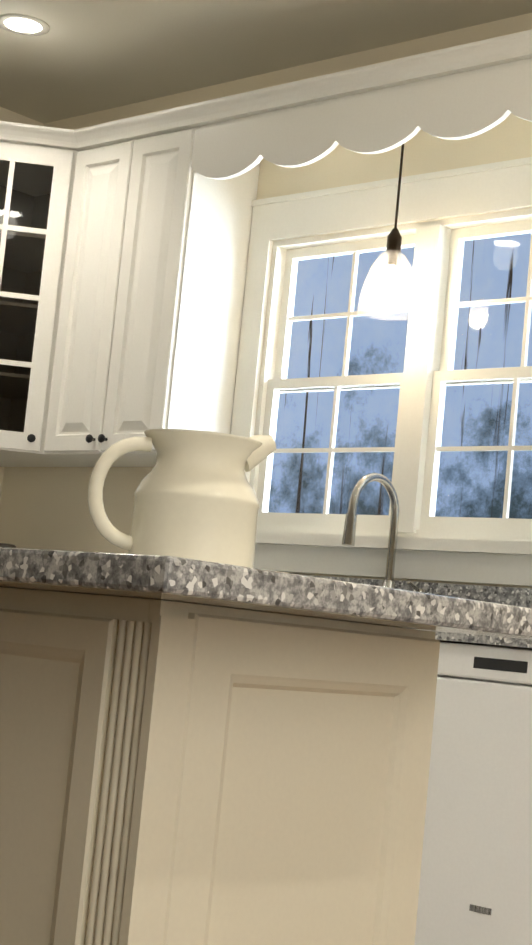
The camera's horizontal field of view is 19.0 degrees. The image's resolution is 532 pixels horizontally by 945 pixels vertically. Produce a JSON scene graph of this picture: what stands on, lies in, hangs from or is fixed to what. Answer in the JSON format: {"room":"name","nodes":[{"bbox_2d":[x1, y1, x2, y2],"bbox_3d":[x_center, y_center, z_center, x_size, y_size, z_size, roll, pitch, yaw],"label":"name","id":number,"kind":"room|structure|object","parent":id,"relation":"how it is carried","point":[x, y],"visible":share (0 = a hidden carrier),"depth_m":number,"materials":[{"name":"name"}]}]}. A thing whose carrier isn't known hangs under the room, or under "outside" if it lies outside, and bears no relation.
{"room":"kitchen","nodes":[
{"label":"kitchen","id":0,"kind":"room"},
{"bbox_2d":[0,107,43,501],"bbox_3d":[-3.403,-0.495,3.619,0.150,2.780,7.000,0,-8,42],"label":"wall","id":1,"kind":"structure","parent":0,"point":[8,115],"depth_m":6.15,"materials":[{"name":"paint"}]},
{"bbox_2d":[0,141,94,466],"bbox_3d":[-0.942,-0.602,5.740,0.616,1.084,0.637,0,-8,42],"label":"upper cabinet","id":2,"kind":"object","parent":1,"relation":"attached to","point":[36,187],"visible":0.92,"depth_m":5.57,"materials":[{"name":"white wood"}]},
{"bbox_2d":[0,13,531,588],"bbox_3d":[2.284,0.011,3.173,9.150,2.780,0.085,0,-8,42],"label":"wall","id":3,"kind":"structure","parent":0,"point":[44,507],"depth_m":5.40,"materials":[{"name":"paint"}]},
{"bbox_2d":[44,126,259,466],"bbox_3d":[-0.406,-0.581,5.441,0.593,1.084,0.353,0,-8,42],"label":"upper cabinet","id":4,"kind":"object","parent":3,"relation":"attached to","point":[152,303],"visible":0.92,"depth_m":5.29,"materials":[{"name":"white wood"}]},
{"bbox_2d":[191,62,531,179],"bbox_3d":[0.333,-1.026,4.667,1.534,0.178,0.020,0,-8,42],"label":"valance","id":5,"kind":"object","parent":4,"relation":"attached to","point":[466,106],"visible":0.96,"depth_m":4.68,"materials":[{"name":"white wood"}]},
{"bbox_2d":[231,157,531,585],"bbox_3d":[0.469,-0.298,4.848,1.498,1.250,0.142,0,-8,42],"label":"window","id":6,"kind":"structure","parent":3,"relation":"in","point":[431,546],"depth_m":4.87,"materials":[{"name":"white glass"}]},
{"bbox_2d":[0,0,531,123],"bbox_3d":[0.115,-1.924,0.683,9.300,0.120,7.300,0,-8,42],"label":"ceiling","id":7,"kind":"structure","parent":0,"point":[81,57],"depth_m":5.22,"materials":[{"name":"paint"}]},
{"bbox_2d":[0,14,49,35],"bbox_3d":[-0.801,-1.475,5.234,0.176,0.004,0.176,0,-8,42],"label":"recessed light","id":8,"kind":"object","parent":7,"relation":"in","point":[21,24],"visible":1,"depth_m":5.23,"materials":[{"name":"white"}]},
{"bbox_2d":[357,144,418,320],"bbox_3d":[0.393,-0.784,4.763,0.184,0.630,0.184,0,-8,42],"label":"pendant light","id":9,"kind":"object","parent":7,"relation":"hanging from","point":[390,274],"visible":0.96,"depth_m":4.73,"materials":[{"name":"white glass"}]},
{"bbox_3d":[-0.165,0.946,0.383,9.300,0.120,7.300,0,-8,42],"label":"floor","id":10,"kind":"structure","parent":0,"visible":0},
{"bbox_2d":[0,587,439,944],"bbox_3d":[-0.603,0.645,2.784,1.713,0.889,0.615,0,-8,42],"label":"kitchen island","id":11,"kind":"object","parent":10,"relation":"on","point":[175,773],"visible":1,"depth_m":2.16,"materials":[{"name":"beige wood"}]},
{"bbox_2d":[0,547,531,639],"bbox_3d":[-0.545,0.169,2.673,1.997,0.040,0.884,0,-8,42],"label":"island countertop","id":12,"kind":"structure","parent":11,"relation":"on","point":[174,579],"depth_m":1.84,"materials":[{"name":"stone"}]},
{"bbox_2d":[88,429,275,567],"bbox_3d":[-0.117,0.041,2.346,0.192,0.226,0.239,0,-8,42],"label":"pitcher","id":13,"kind":"object","parent":12,"relation":"on","point":[195,496],"visible":0.79,"depth_m":2.30,"materials":[{"name":"beige ceramic"}]},
{"bbox_2d":[414,642,531,944],"bbox_3d":[0.722,0.895,3.931,0.594,0.886,0.624,0,-8,42],"label":"dishwasher","id":14,"kind":"object","parent":10,"relation":"on","point":[475,886],"visible":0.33,"depth_m":3.73,"materials":[{"name":"white metal"}]},
{"bbox_3d":[-1.493,0.801,5.107,0.660,0.889,1.902,0,-8,42],"label":"base cabinet","id":15,"kind":"object","parent":10,"relation":"on","visible":0},
{"bbox_2d":[305,575,531,649],"bbox_3d":[0.096,0.364,4.581,3.715,0.172,0.672,0,-8,42],"label":"countertop","id":16,"kind":"structure","parent":15,"relation":"on","point":[520,597],"depth_m":3.75,"materials":[{"name":"stone"}]},
{"bbox_2d":[0,543,15,547],"bbox_3d":[-0.960,0.334,5.783,0.086,0.150,0.086,0,-8,42],"label":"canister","id":17,"kind":"object","parent":16,"relation":"on","point":[7,545],"visible":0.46,"depth_m":5.75,"materials":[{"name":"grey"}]},
{"bbox_2d":[342,473,443,595],"bbox_3d":[0.379,0.206,4.580,0.246,0.412,0.253,0,-8,42],"label":"faucet","id":18,"kind":"object","parent":16,"relation":"on","point":[349,532],"visible":0.62,"depth_m":4.67,"materials":[{"name":"silver metal"}]},
{"label":"outside","id":19,"kind":"structure","parent":0,"visible":0},
{"bbox_2d":[268,233,531,518],"bbox_3d":[2.708,-0.645,7.232,10.000,7.000,0.001,0,-8,42],"label":"window glass","id":20,"kind":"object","parent":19,"point":[317,353],"depth_m":9.03,"materials":[{"name":"glass"}]},
{"bbox_3d":[-1.995,-0.804,4.782,0.353,1.084,2.223,0,-8,42],"label":"upper cabinet","id":21,"kind":"object","parent":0,"visible":0},
{"bbox_2d":[0,29,531,150],"bbox_3d":[-0.386,-1.312,3.848,3.424,0.075,2.862,0,-8,42],"label":"crown molding","id":22,"kind":"structure","parent":21,"relation":"attached to","point":[509,50],"depth_m":4.88,"materials":[{"name":"white wood"}]}
]}

